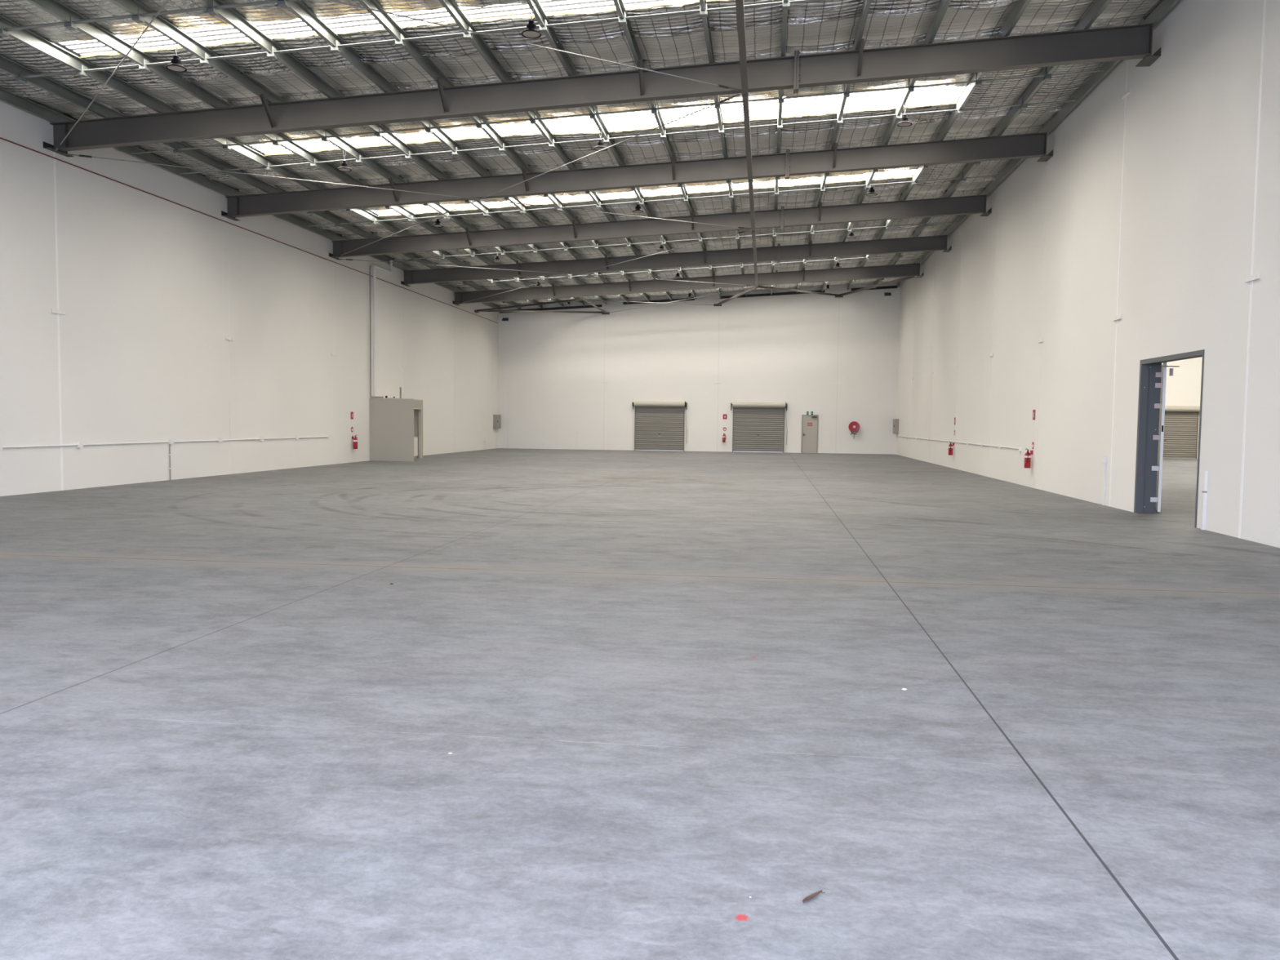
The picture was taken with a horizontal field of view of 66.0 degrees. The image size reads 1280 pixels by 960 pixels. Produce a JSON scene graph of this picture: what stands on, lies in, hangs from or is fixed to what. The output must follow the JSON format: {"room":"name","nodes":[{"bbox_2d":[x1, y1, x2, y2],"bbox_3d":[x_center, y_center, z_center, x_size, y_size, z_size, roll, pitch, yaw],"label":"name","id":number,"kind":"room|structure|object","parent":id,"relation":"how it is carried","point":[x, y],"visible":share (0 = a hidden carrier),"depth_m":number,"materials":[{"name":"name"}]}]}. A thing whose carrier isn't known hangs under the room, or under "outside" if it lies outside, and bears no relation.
{"room":"warehouse","nodes":[
{"label":"warehouse","id":0,"kind":"room"},
{"bbox_2d":[0,101,498,496],"bbox_3d":[-11.731,-4.229,28.283,0.204,8.100,56.560,1,3,7],"label":"wall","id":1,"kind":"structure","parent":0,"point":[150,289],"depth_m":25.85,"materials":[{"name":"white paint"}]},
{"bbox_2d":[51,308,66,315],"bbox_3d":[-12.511,-3.624,21.218,0.042,0.086,0.400,1,3,7],"label":"plate","id":2,"kind":"object","parent":1,"relation":"attached to","point":[55,311],"visible":1,"depth_m":21.21,"materials":[{"name":"white"}]},
{"bbox_2d":[0,435,329,479],"bbox_3d":[-12.314,-0.394,23.181,0.064,1.040,22.865,1,3,7],"label":"conduit","id":3,"kind":"object","parent":1,"relation":"attached to","point":[296,437],"visible":1,"depth_m":25.23,"materials":[{"name":"white plastic"}]},
{"bbox_2d":[0,137,497,323],"bbox_3d":[-11.585,-7.263,27.961,0.030,0.030,56.210,1,3,7],"label":"pipe","id":4,"kind":"object","parent":1,"relation":"attached to","point":[0,137],"visible":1,"depth_m":25.93,"materials":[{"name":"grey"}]},
{"bbox_2d":[351,435,357,448],"bbox_3d":[-10.550,-1.411,36.447,0.210,0.528,0.166,-1,4,-20],"label":"fire extinguisher","id":5,"kind":"object","parent":1,"relation":"attached to","point":[355,439],"visible":1,"depth_m":36.40,"materials":[{"name":"red metal"}]},
{"bbox_2d":[493,414,501,448],"bbox_3d":[-8.079,-2.736,55.795,0.234,1.920,0.900,1,3,7],"label":"switchboard","id":6,"kind":"object","parent":1,"relation":"attached to","point":[496,418],"visible":1,"depth_m":55.60,"materials":[{"name":"grey metal"}]},
{"bbox_2d":[43,22,1160,156],"bbox_3d":[-1.462,-7.675,19.509,22.228,1.790,1.069,1,3,7],"label":"rafter","id":7,"kind":"object","parent":1,"relation":"attached to","point":[795,72],"visible":1,"depth_m":19.39,"materials":[{"name":"grey metal"}]},
{"bbox_2d":[54,0,168,151],"bbox_3d":[-6.021,-6.844,13.204,0.050,0.832,19.860,-2,4,-40],"label":"rod","id":8,"kind":"object","parent":7,"relation":"attached to","point":[57,148],"visible":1,"depth_m":16.62,"materials":[{"name":"grey metal"}]},
{"bbox_2d":[735,0,747,93],"bbox_3d":[1.610,-7.313,15.721,0.115,0.110,6.613,1,3,7],"label":"tube","id":9,"kind":"object","parent":7,"relation":"attached to","point":[739,3],"visible":1,"depth_m":16.52,"materials":[{"name":"grey metal"}]},
{"bbox_2d":[873,0,1111,288],"bbox_3d":[9.146,-8.862,25.362,0.075,0.235,56.520,1,3,7],"label":"roof purlin","id":10,"kind":"structure","parent":7,"relation":"on","point":[1099,6],"depth_m":22.84,"materials":[{"name":"metal"}]},
{"bbox_2d":[221,132,1053,221],"bbox_3d":[-0.602,-8.070,26.287,22.228,1.790,1.069,1,3,7],"label":"rafter","id":11,"kind":"object","parent":1,"relation":"attached to","point":[787,164],"visible":0.99,"depth_m":26.19,"materials":[{"name":"grey metal"}]},
{"bbox_2d":[742,92,752,180],"bbox_3d":[2.471,-7.708,22.498,0.115,0.110,6.613,1,3,7],"label":"tube","id":12,"kind":"object","parent":11,"relation":"attached to","point":[744,96],"visible":0.93,"depth_m":21.62,"materials":[{"name":"grey metal"}]},
{"bbox_2d":[328,194,991,259],"bbox_3d":[0.259,-8.465,33.064,22.228,1.790,1.069,1,3,7],"label":"rafter","id":13,"kind":"object","parent":1,"relation":"attached to","point":[975,204],"visible":1,"depth_m":33.01,"materials":[{"name":"grey metal"}]},
{"bbox_2d":[334,93,740,257],"bbox_3d":[-4.352,-7.644,26.824,0.050,0.842,19.684,-2,4,-40],"label":"rod","id":14,"kind":"object","parent":13,"relation":"attached to","point":[737,95],"visible":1,"depth_m":23.49,"materials":[{"name":"grey metal"}]},
{"bbox_2d":[337,258,753,285],"bbox_3d":[-2.632,-8.434,40.372,19.684,0.842,0.050,-2,4,-36],"label":"rod","id":15,"kind":"object","parent":13,"relation":"attached to","point":[338,259],"visible":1,"depth_m":38.95,"materials":[{"name":"grey metal"}]},
{"bbox_2d":[748,180,755,230],"bbox_3d":[3.331,-8.104,29.275,0.115,0.110,6.613,1,3,7],"label":"tube","id":16,"kind":"object","parent":13,"relation":"attached to","point":[750,182],"visible":0.93,"depth_m":28.66,"materials":[{"name":"grey metal"}]},
{"bbox_2d":[400,235,951,286],"bbox_3d":[1.119,-8.861,39.841,22.228,1.790,1.069,1,3,7],"label":"rafter","id":17,"kind":"object","parent":1,"relation":"attached to","point":[927,243],"visible":1,"depth_m":39.78,"materials":[{"name":"grey metal"}]},
{"bbox_2d":[751,230,756,263],"bbox_3d":[4.192,-8.499,36.052,0.115,0.110,6.613,1,3,7],"label":"tube","id":18,"kind":"object","parent":17,"relation":"attached to","point":[753,234],"visible":1,"depth_m":35.42,"materials":[{"name":"grey metal"}]},
{"bbox_2d":[452,262,923,305],"bbox_3d":[1.980,-9.256,46.618,22.228,1.790,1.069,1,3,7],"label":"rafter","id":19,"kind":"object","parent":1,"relation":"attached to","point":[803,276],"visible":0.98,"depth_m":46.57,"materials":[{"name":"grey metal"}]},
{"bbox_2d":[717,285,758,304],"bbox_3d":[4.945,-9.407,50.386,0.100,0.220,8.200,0,3,-9],"label":"brace angle","id":20,"kind":"object","parent":19,"relation":"attached to","point":[752,288],"visible":0.9,"depth_m":50.02,"materials":[{"name":"grey metal"}]},
{"bbox_2d":[754,263,758,287],"bbox_3d":[5.052,-8.894,42.830,0.115,0.110,6.613,1,3,7],"label":"tube","id":21,"kind":"object","parent":19,"relation":"attached to","point":[755,264],"visible":0.93,"depth_m":42.26,"materials":[{"name":"grey metal"}]},
{"bbox_2d":[758,285,839,296],"bbox_3d":[8.200,-9.568,49.923,0.100,0.670,9.023,3,4,36],"label":"brace angle","id":22,"kind":"object","parent":19,"relation":"attached to","point":[759,286],"visible":0.9,"depth_m":49.65,"materials":[{"name":"grey metal"}]},
{"bbox_2d":[839,275,915,296],"bbox_3d":[11.782,-9.721,49.483,0.100,0.230,8.427,0,4,-12],"label":"brace angle","id":23,"kind":"object","parent":19,"relation":"attached to","point":[910,277],"visible":1,"depth_m":49.01,"materials":[{"name":"grey metal"}]},
{"bbox_3d":[-8.534,-8.823,51.610,0.149,0.140,0.440,1,3,7],"label":"cleat","id":24,"kind":"object","parent":1,"relation":"attached to","visible":0},
{"bbox_2d":[476,297,582,311],"bbox_3d":[-5.683,-8.764,49.410,7.247,0.230,0.100,3,4,37],"label":"brace angle","id":25,"kind":"object","parent":24,"relation":"attached to","point":[575,300],"visible":1,"depth_m":49.26,"materials":[{"name":"grey metal"}]},
{"bbox_3d":[-3.183,-6.884,5.955,22.228,1.790,1.069,1,3,7],"label":"rafter","id":26,"kind":"object","parent":1,"relation":"attached to","visible":0},
{"bbox_2d":[109,0,585,306],"bbox_3d":[-6.676,-8.280,27.405,0.075,0.235,56.520,1,3,7],"label":"roof purlin","id":27,"kind":"structure","parent":26,"relation":"on","point":[162,25],"depth_m":19.38,"materials":[{"name":"metal"}]},
{"bbox_2d":[165,39,186,72],"bbox_3d":[-7.972,-7.316,16.937,0.330,0.492,0.330,1,3,7],"label":"lamp","id":28,"kind":"object","parent":27,"relation":"hanging from","point":[175,65],"visible":1,"depth_m":16.90,"materials":[{"name":"black metal"}]},
{"bbox_2d":[167,66,185,71],"bbox_3d":[-7.975,-7.077,16.951,0.280,0.014,0.280,1,3,7],"label":"diffuser","id":29,"kind":"object","parent":28,"relation":"attached to","point":[171,68],"depth_m":16.93,"materials":[{"name":"beige plastic"}]},
{"bbox_2d":[337,151,351,171],"bbox_3d":[-7.112,-7.711,23.714,0.330,0.492,0.330,1,3,7],"label":"lamp","id":30,"kind":"object","parent":27,"relation":"hanging from","point":[344,166],"visible":1,"depth_m":23.68,"materials":[{"name":"grey metal"}]},
{"bbox_2d":[432,212,443,226],"bbox_3d":[-6.251,-8.107,30.491,0.330,0.492,0.330,1,3,7],"label":"lamp","id":31,"kind":"object","parent":27,"relation":"hanging from","point":[437,223],"visible":1,"depth_m":30.45,"materials":[{"name":"grey metal"}]},
{"bbox_2d":[130,66,1106,154],"bbox_3d":[-1.166,-8.177,21.943,21.920,1.336,0.140,1,3,7],"label":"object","id":32,"kind":"object","parent":27,"relation":"attached to","point":[1046,77],"visible":0.91,"depth_m":21.84,"materials":[{"name":"metal"}]},
{"bbox_2d":[277,160,995,214],"bbox_3d":[-0.306,-8.572,28.720,21.920,1.336,0.140,1,3,7],"label":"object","id":33,"kind":"object","parent":27,"relation":"attached to","point":[975,162],"visible":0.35,"depth_m":28.70,"materials":[{"name":"metal"}]},
{"bbox_2d":[358,0,649,302],"bbox_3d":[-3.034,-8.414,26.934,0.075,0.235,56.520,1,3,7],"label":"roof purlin","id":34,"kind":"structure","parent":26,"relation":"on","point":[384,20],"depth_m":19.58,"materials":[{"name":"metal"}]},
{"bbox_2d":[326,0,739,90],"bbox_3d":[-6.082,-6.849,13.201,19.759,0.842,0.050,-2,4,-36],"label":"rod","id":35,"kind":"object","parent":26,"relation":"attached to","point":[718,85],"visible":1,"depth_m":16.25,"materials":[{"name":"grey metal"}]},
{"bbox_2d":[613,0,721,297],"bbox_3d":[0.907,-8.559,26.426,0.075,0.235,56.520,1,3,7],"label":"roof purlin","id":36,"kind":"structure","parent":26,"relation":"on","point":[619,4],"depth_m":21.57,"materials":[{"name":"metal"}]},
{"bbox_2d":[796,0,871,293],"bbox_3d":[5.037,-8.711,25.893,0.075,0.235,56.520,1,3,7],"label":"roof purlin","id":37,"kind":"structure","parent":26,"relation":"on","point":[866,5],"depth_m":21.93,"materials":[{"name":"metal"}]},
{"bbox_2d":[53,42,967,215],"bbox_3d":[-0.549,-8.728,26.601,22.640,1.269,56.960,1,3,7],"label":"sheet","id":38,"kind":"object","parent":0,"point":[64,46],"visible":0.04,"depth_m":23.67,"materials":[{"name":"metal"}]},
{"bbox_2d":[0,0,1163,306],"bbox_3d":[-0.551,-8.624,26.607,22.240,1.332,56.560,1,3,7],"label":"ceiling","id":39,"kind":"structure","parent":0,"point":[825,26],"depth_m":21.11,"materials":[{"name":"metal"}]},
{"bbox_2d":[0,54,520,309],"bbox_3d":[-10.310,-8.146,27.874,0.075,0.235,56.520,1,3,7],"label":"roof purlin","id":40,"kind":"structure","parent":39,"relation":"attached to","point":[14,68],"depth_m":23.57,"materials":[{"name":"metal"}]},
{"bbox_2d":[26,0,564,306],"bbox_3d":[-7.858,-8.236,27.557,0.075,0.235,56.520,1,3,7],"label":"roof purlin","id":41,"kind":"structure","parent":39,"relation":"attached to","point":[55,8],"depth_m":19.34,"materials":[{"name":"metal"}]},
{"bbox_2d":[58,0,733,58],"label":"skylight","id":42,"kind":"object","parent":39,"relation":"attached to","point":[208,36],"depth_m":17.25,"materials":[{"name":"white plastic"}]},
{"bbox_2d":[197,0,607,304],"bbox_3d":[-5.406,-8.327,27.241,0.075,0.235,56.520,1,3,7],"label":"roof purlin","id":43,"kind":"structure","parent":39,"relation":"attached to","point":[232,17],"depth_m":19.53,"materials":[{"name":"metal"}]},
{"bbox_2d":[0,0,359,36],"bbox_3d":[-2.027,-7.781,15.166,21.920,1.336,0.140,1,3,7],"label":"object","id":44,"kind":"object","parent":43,"relation":"attached to","point":[4,30],"visible":1,"depth_m":15.93,"materials":[{"name":"metal"}]},
{"bbox_2d":[178,96,1077,174],"bbox_3d":[-0.924,-8.288,23.854,21.920,1.336,0.140,1,3,7],"label":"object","id":45,"kind":"object","parent":43,"relation":"attached to","point":[1022,107],"visible":0.99,"depth_m":23.76,"materials":[{"name":"metal"}]},
{"bbox_2d":[63,153,749,228],"bbox_3d":[-4.352,-7.644,26.829,19.677,0.842,0.050,-2,4,-36],"label":"rod","id":46,"kind":"object","parent":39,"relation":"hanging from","point":[79,155],"visible":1,"depth_m":24.96,"materials":[{"name":"grey metal"}]},
{"bbox_2d":[278,0,628,302],"bbox_3d":[-4.215,-8.370,27.087,0.075,0.235,56.520,1,3,7],"label":"roof purlin","id":47,"kind":"structure","parent":39,"relation":"attached to","point":[298,8],"depth_m":19.58,"materials":[{"name":"metal"}]},
{"bbox_2d":[438,0,671,300],"bbox_3d":[-1.803,-8.459,26.776,0.075,0.235,56.520,1,3,7],"label":"roof purlin","id":48,"kind":"structure","parent":39,"relation":"attached to","point":[451,6],"depth_m":19.64,"materials":[{"name":"metal"}]},
{"bbox_2d":[0,0,874,83],"bbox_3d":[-1.784,-7.893,17.077,21.920,1.336,0.140,1,3,7],"label":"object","id":49,"kind":"object","parent":48,"relation":"attached to","point":[785,6],"visible":0.98,"depth_m":17.39,"materials":[{"name":"metal"}]},
{"bbox_2d":[484,276,900,302],"bbox_3d":[2.518,-9.869,50.963,21.920,1.336,0.140,1,3,7],"label":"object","id":50,"kind":"object","parent":48,"relation":"attached to","point":[897,277],"visible":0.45,"depth_m":50.91,"materials":[{"name":"metal"}]},
{"bbox_2d":[456,229,750,304],"bbox_3d":[-2.632,-8.434,40.372,0.050,0.842,19.684,-2,4,-40],"label":"rod","id":51,"kind":"object","parent":39,"relation":"hanging from","point":[749,229],"visible":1,"depth_m":38.04,"materials":[{"name":"grey metal"}]},
{"bbox_2d":[250,85,964,155],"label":"skylight","id":52,"kind":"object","parent":39,"relation":"attached to","point":[886,100],"depth_m":23.33,"materials":[{"name":"white plastic"}]},
{"bbox_2d":[525,0,696,298],"bbox_3d":[-0.463,-8.508,26.603,0.075,0.235,56.520,1,3,7],"label":"roof purlin","id":53,"kind":"structure","parent":39,"relation":"attached to","point":[539,13],"depth_m":19.89,"materials":[{"name":"metal"}]},
{"bbox_2d":[521,4,541,38],"bbox_3d":[-1.778,-7.544,16.137,0.330,0.492,0.330,1,3,7],"label":"lamp","id":54,"kind":"object","parent":53,"relation":"hanging from","point":[531,32],"visible":1,"depth_m":16.10,"materials":[{"name":"grey metal"}]},
{"bbox_2d":[523,31,539,37],"bbox_3d":[-1.781,-7.305,16.151,0.280,0.014,0.280,1,3,7],"label":"diffuser","id":55,"kind":"object","parent":54,"relation":"attached to","point":[526,33],"depth_m":16.13,"materials":[{"name":"beige plastic"}]},
{"bbox_2d":[593,128,607,151],"bbox_3d":[-0.917,-7.939,22.914,0.330,0.492,0.330,1,3,7],"label":"lamp","id":56,"kind":"object","parent":53,"relation":"hanging from","point":[600,144],"visible":0.9,"depth_m":22.87,"materials":[{"name":"grey metal"}]},
{"bbox_2d":[632,195,643,213],"bbox_3d":[-0.057,-8.334,29.691,0.330,0.492,0.330,1,3,7],"label":"lamp","id":57,"kind":"object","parent":53,"relation":"hanging from","point":[637,209],"visible":1,"depth_m":29.64,"materials":[{"name":"grey metal"}]},
{"bbox_2d":[383,218,959,261],"bbox_3d":[0.797,-9.079,37.409,21.920,1.336,0.140,1,3,7],"label":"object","id":58,"kind":"object","parent":53,"relation":"attached to","point":[926,225],"visible":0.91,"depth_m":37.35,"materials":[{"name":"metal"}]},
{"bbox_2d":[372,169,915,216],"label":"skylight","id":59,"kind":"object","parent":39,"relation":"attached to","point":[898,174],"depth_m":30.60,"materials":[{"name":"white plastic"}]},
{"bbox_2d":[699,0,746,296],"bbox_3d":[2.287,-8.610,26.248,0.075,0.235,56.520,1,3,7],"label":"roof purlin","id":60,"kind":"structure","parent":39,"relation":"attached to","point":[703,3],"depth_m":21.88,"materials":[{"name":"metal"}]},
{"bbox_2d":[770,0,787,294],"bbox_3d":[3.657,-8.660,26.071,0.075,0.235,56.520,1,3,7],"label":"roof purlin","id":61,"kind":"structure","parent":39,"relation":"attached to","point":[784,11],"depth_m":22.01,"materials":[{"name":"metal"}]},
{"bbox_2d":[821,0,951,291],"bbox_3d":[6.377,-8.760,25.720,0.075,0.235,56.520,1,3,7],"label":"roof purlin","id":62,"kind":"structure","parent":39,"relation":"attached to","point":[944,5],"depth_m":22.19,"materials":[{"name":"metal"}]},
{"bbox_2d":[846,225,856,239],"bbox_3d":[7.643,-8.981,35.586,0.330,0.492,0.330,1,3,7],"label":"lamp","id":63,"kind":"object","parent":62,"relation":"hanging from","point":[851,236],"visible":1,"depth_m":35.54,"materials":[{"name":"grey metal"}]},
{"bbox_2d":[866,177,877,195],"bbox_3d":[6.782,-8.586,28.808,0.330,0.492,0.330,1,3,7],"label":"lamp","id":64,"kind":"object","parent":62,"relation":"hanging from","point":[871,192],"visible":1,"depth_m":28.77,"materials":[{"name":"grey metal"}]},
{"bbox_2d":[897,102,911,127],"bbox_3d":[5.922,-8.191,22.031,0.330,0.492,0.330,1,3,7],"label":"lamp","id":65,"kind":"object","parent":62,"relation":"hanging from","point":[904,122],"visible":1,"depth_m":21.99,"materials":[{"name":"grey metal"}]},
{"bbox_2d":[897,122,911,126],"bbox_3d":[5.919,-7.952,22.046,0.280,0.014,0.280,1,3,7],"label":"diffuser","id":66,"kind":"object","parent":65,"relation":"attached to","point":[900,124],"depth_m":22.02,"materials":[{"name":"beige"}]},
{"bbox_2d":[847,0,1031,289],"bbox_3d":[7.746,-8.810,25.543,0.075,0.235,56.520,1,3,7],"label":"roof purlin","id":67,"kind":"structure","parent":39,"relation":"attached to","point":[1020,6],"depth_m":22.44,"materials":[{"name":"metal"}]},
{"bbox_2d":[897,0,1179,287],"bbox_3d":[10.357,-8.906,25.206,0.075,0.235,56.520,1,3,7],"label":"roof purlin","id":68,"kind":"structure","parent":39,"relation":"attached to","point":[1165,6],"depth_m":22.88,"materials":[{"name":"metal"}]},
{"bbox_2d":[0,448,1279,959],"bbox_3d":[10.614,0.337,25.712,45.350,0.200,56.960,1,3,7],"label":"floor","id":69,"kind":"structure","parent":0,"point":[664,691],"depth_m":5.48,"materials":[{"name":"concrete"}]},
{"bbox_2d":[369,397,422,461],"bbox_3d":[-9.378,-2.035,39.552,1.739,2.430,3.220,1,3,7],"label":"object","id":70,"kind":"structure","parent":69,"relation":"on","point":[394,423],"depth_m":37.98,"materials":[{"name":"beige"}]},
{"bbox_2d":[368,265,383,397],"bbox_3d":[-10.140,-5.677,37.887,0.524,5.018,0.056,-2,4,-34],"label":"pipe","id":71,"kind":"object","parent":70,"relation":"on","point":[371,396],"visible":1,"depth_m":37.77,"materials":[{"name":"grey"}]},
{"bbox_2d":[373,260,392,396],"bbox_3d":[-10.138,-6.007,38.892,0.110,5.580,1.830,1,3,7],"label":"vent duct","id":72,"kind":"object","parent":70,"relation":"on","point":[390,271],"visible":0.96,"depth_m":38.05,"materials":[{"name":"white plastic"}]},
{"bbox_2d":[413,436,418,458],"bbox_3d":[-9.641,-1.317,40.299,0.700,0.900,1.390,1,3,7],"label":"base cabinet","id":73,"kind":"object","parent":69,"relation":"on","point":[415,438],"visible":0.21,"depth_m":40.69,"materials":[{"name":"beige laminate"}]},
{"bbox_2d":[802,889,825,902],"bbox_3d":[0.600,1.446,3.424,0.021,0.014,0.128,4,5,44],"label":"dry leaf","id":74,"kind":"object","parent":69,"relation":"on","point":[812,895],"visible":1,"depth_m":3.43,"materials":[{"name":"brown plant"}]},
{"bbox_2d":[497,282,1202,458],"bbox_3d":[14.238,-6.193,53.524,45.350,9.600,0.206,1,3,7],"label":"wall","id":75,"kind":"structure","parent":0,"point":[791,349],"depth_m":54.74,"materials":[{"name":"white paint"}]},
{"bbox_2d":[480,310,604,313],"bbox_3d":[-5.219,-9.126,53.376,7.572,0.490,0.100,-1,4,-29],"label":"brace angle","id":76,"kind":"object","parent":75,"relation":"attached to","point":[517,311],"visible":1,"depth_m":53.34,"materials":[{"name":"grey metal"}]},
{"bbox_2d":[499,302,602,313],"bbox_3d":[-5.065,-9.714,55.610,5.900,0.566,0.120,1,3,7],"label":"channel","id":77,"kind":"object","parent":75,"relation":"attached to","point":[597,305],"visible":0.84,"depth_m":55.56,"materials":[{"name":"grey metal"}]},
{"bbox_2d":[0,87,500,310],"bbox_3d":[-11.501,-8.103,28.028,0.075,0.235,56.520,1,3,7],"label":"roof purlin","id":78,"kind":"structure","parent":77,"relation":"attached to","point":[25,104],"depth_m":25.37,"materials":[{"name":"metal"}]},
{"bbox_2d":[0,14,542,308],"bbox_3d":[-9.079,-8.192,27.715,0.075,0.235,56.520,1,3,7],"label":"roof purlin","id":79,"kind":"structure","parent":77,"relation":"attached to","point":[26,37],"depth_m":20.09,"materials":[{"name":"metal"}]},
{"bbox_2d":[302,172,1004,226],"bbox_3d":[-0.063,-8.684,30.631,21.920,1.336,0.140,1,3,7],"label":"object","id":80,"kind":"object","parent":79,"relation":"attached to","point":[411,220],"visible":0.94,"depth_m":30.55,"materials":[{"name":"metal"}]},
{"bbox_2d":[440,253,928,284],"bbox_3d":[1.658,-9.474,44.186,21.920,1.336,0.140,1,3,7],"label":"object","id":81,"kind":"object","parent":79,"relation":"attached to","point":[835,260],"visible":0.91,"depth_m":44.10,"materials":[{"name":"metal"}]},
{"bbox_2d":[622,297,694,304],"bbox_3d":[1.040,-9.963,54.820,4.000,0.380,0.120,1,3,7],"label":"channel","id":82,"kind":"object","parent":75,"relation":"attached to","point":[684,299],"visible":0.82,"depth_m":54.85,"materials":[{"name":"grey metal"}]},
{"bbox_2d":[632,401,687,451],"bbox_3d":[1.097,-3.018,55.100,3.085,2.775,0.354,1,3,7],"label":"door","id":83,"kind":"structure","parent":75,"relation":"in","point":[658,425],"depth_m":55.20,"materials":[{"name":"grey metal"}]},
{"bbox_2d":[730,402,786,453],"bbox_3d":[6.563,-2.915,54.412,3.125,2.775,0.354,1,3,7],"label":"door","id":84,"kind":"structure","parent":75,"relation":"in","point":[757,427],"depth_m":54.52,"materials":[{"name":"grey metal"}]},
{"bbox_2d":[720,289,825,298],"bbox_3d":[7.244,-10.223,54.017,5.700,0.537,0.120,1,3,7],"label":"channel","id":85,"kind":"object","parent":75,"relation":"attached to","point":[820,291],"visible":0.7,"depth_m":54.05,"materials":[{"name":"grey metal"}]},
{"bbox_2d":[800,414,818,453],"bbox_3d":[9.337,-2.529,54.186,0.900,2.095,0.149,1,3,7],"label":"door","id":86,"kind":"structure","parent":75,"relation":"in","point":[809,433],"depth_m":54.21,"materials":[{"name":"beige"}]},
{"bbox_2d":[848,421,859,435],"bbox_3d":[11.694,-2.731,53.822,0.590,0.935,0.254,1,3,7],"label":"hose reel","id":87,"kind":"object","parent":75,"relation":"attached to","point":[854,426],"visible":1,"depth_m":53.72,"materials":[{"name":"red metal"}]},
{"bbox_2d":[851,285,897,290],"bbox_3d":[12.678,-10.394,53.317,2.450,0.299,0.120,1,3,7],"label":"channel","id":88,"kind":"object","parent":75,"relation":"attached to","point":[887,286],"visible":0.68,"depth_m":53.29,"materials":[{"name":"grey metal"}]},
{"bbox_2d":[1162,405,1199,458],"bbox_3d":[27.643,-2.516,51.759,3.465,2.775,0.354,1,3,7],"label":"door","id":89,"kind":"structure","parent":75,"relation":"in","point":[1180,423],"depth_m":51.78,"materials":[{"name":"grey metal"}]},
{"bbox_3d":[-1.926,-9.349,55.218,0.440,0.130,0.149,1,3,7],"label":"cleat","id":90,"kind":"object","parent":75,"relation":"attached to","visible":0},
{"bbox_2d":[582,298,607,313],"bbox_3d":[-2.285,-9.031,51.253,0.100,0.360,8.015,1,3,6],"label":"brace angle","id":91,"kind":"object","parent":90,"relation":"attached to","point":[584,300],"visible":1,"depth_m":50.75,"materials":[{"name":"grey metal"}]},
{"bbox_2d":[607,287,755,313],"bbox_3d":[1.738,-9.197,50.789,0.024,0.344,11.518,-2,4,-39],"label":"rod","id":92,"kind":"object","parent":90,"relation":"attached to","point":[753,287],"visible":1,"depth_m":50.02,"materials":[{"name":"grey metal"}]},
{"bbox_3d":[4.289,-9.670,54.410,0.440,0.130,0.149,1,3,7],"label":"cleat","id":93,"kind":"object","parent":75,"relation":"attached to","visible":0},
{"bbox_2d":[595,300,716,305],"bbox_3d":[0.874,-9.154,50.901,0.024,0.704,9.850,4,5,44],"label":"rod","id":94,"kind":"object","parent":93,"relation":"attached to","point":[595,300],"visible":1,"depth_m":50.53,"materials":[{"name":"grey metal"}]},
{"bbox_2d":[895,0,1279,547],"bbox_3d":[10.532,-4.422,25.445,0.204,9.332,56.560,1,3,7],"label":"wall","id":95,"kind":"structure","parent":0,"point":[1154,206],"depth_m":19.78,"materials":[{"name":"white paint"}]},
{"bbox_2d":[892,418,898,454],"bbox_3d":[13.758,-2.327,53.122,0.234,1.920,0.850,1,3,7],"label":"switchboard","id":96,"kind":"object","parent":95,"relation":"attached to","point":[895,421],"visible":1,"depth_m":52.68,"materials":[{"name":"grey metal"}]},
{"bbox_2d":[948,441,954,455],"bbox_3d":[11.739,-1.201,37.171,0.210,0.528,0.166,-1,4,-20],"label":"fire extinguisher","id":97,"kind":"object","parent":95,"relation":"attached to","point":[950,446],"visible":1,"depth_m":37.10,"materials":[{"name":"red metal"}]},
{"bbox_2d":[897,435,1021,450],"bbox_3d":[12.185,-1.598,40.031,0.059,0.110,25.460,1,3,7],"label":"conduit","id":98,"kind":"object","parent":95,"relation":"attached to","point":[999,446],"visible":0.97,"depth_m":33.75,"materials":[{"name":"white plastic"}]},
{"bbox_2d":[1023,448,1033,467],"bbox_3d":[10.356,-0.585,26.276,0.210,0.528,0.166,-1,4,-20],"label":"fire extinguisher","id":99,"kind":"object","parent":95,"relation":"attached to","point":[1027,455],"visible":1,"depth_m":26.21,"materials":[{"name":"red metal"}]},
{"bbox_2d":[1101,456,1106,505],"bbox_3d":[9.703,0.015,20.629,0.075,1.030,0.100,1,3,7],"label":"conduit","id":100,"kind":"object","parent":95,"relation":"attached to","point":[1104,459],"visible":1,"depth_m":20.61,"materials":[{"name":"white plastic"}]},
{"bbox_2d":[1133,349,1204,527],"bbox_3d":[9.555,-0.747,17.504,0.402,2.920,2.760,1,3,7],"label":"door frame","id":101,"kind":"structure","parent":95,"relation":"in","point":[1150,384],"depth_m":18.79,"materials":[{"name":"grey metal"}]},
{"bbox_2d":[1155,362,1179,511],"bbox_3d":[10.318,-0.835,19.294,0.299,2.850,1.354,2,4,27],"label":"door","id":102,"kind":"structure","parent":101,"relation":"attached to","point":[1162,395],"depth_m":18.82,"materials":[{"name":"white metal"}]},
{"bbox_2d":[1200,471,1208,529],"bbox_3d":[9.119,0.329,15.926,0.051,0.950,0.064,1,3,7],"label":"conduit cover","id":103,"kind":"object","parent":95,"relation":"attached to","point":[1204,491],"visible":1,"depth_m":15.91,"materials":[{"name":"white plastic"}]},
{"bbox_2d":[1244,272,1260,282],"bbox_3d":[9.006,-2.977,14.495,0.042,0.086,0.400,1,3,7],"label":"plate","id":104,"kind":"object","parent":95,"relation":"attached to","point":[1257,276],"visible":1,"depth_m":14.48,"materials":[{"name":"white"}]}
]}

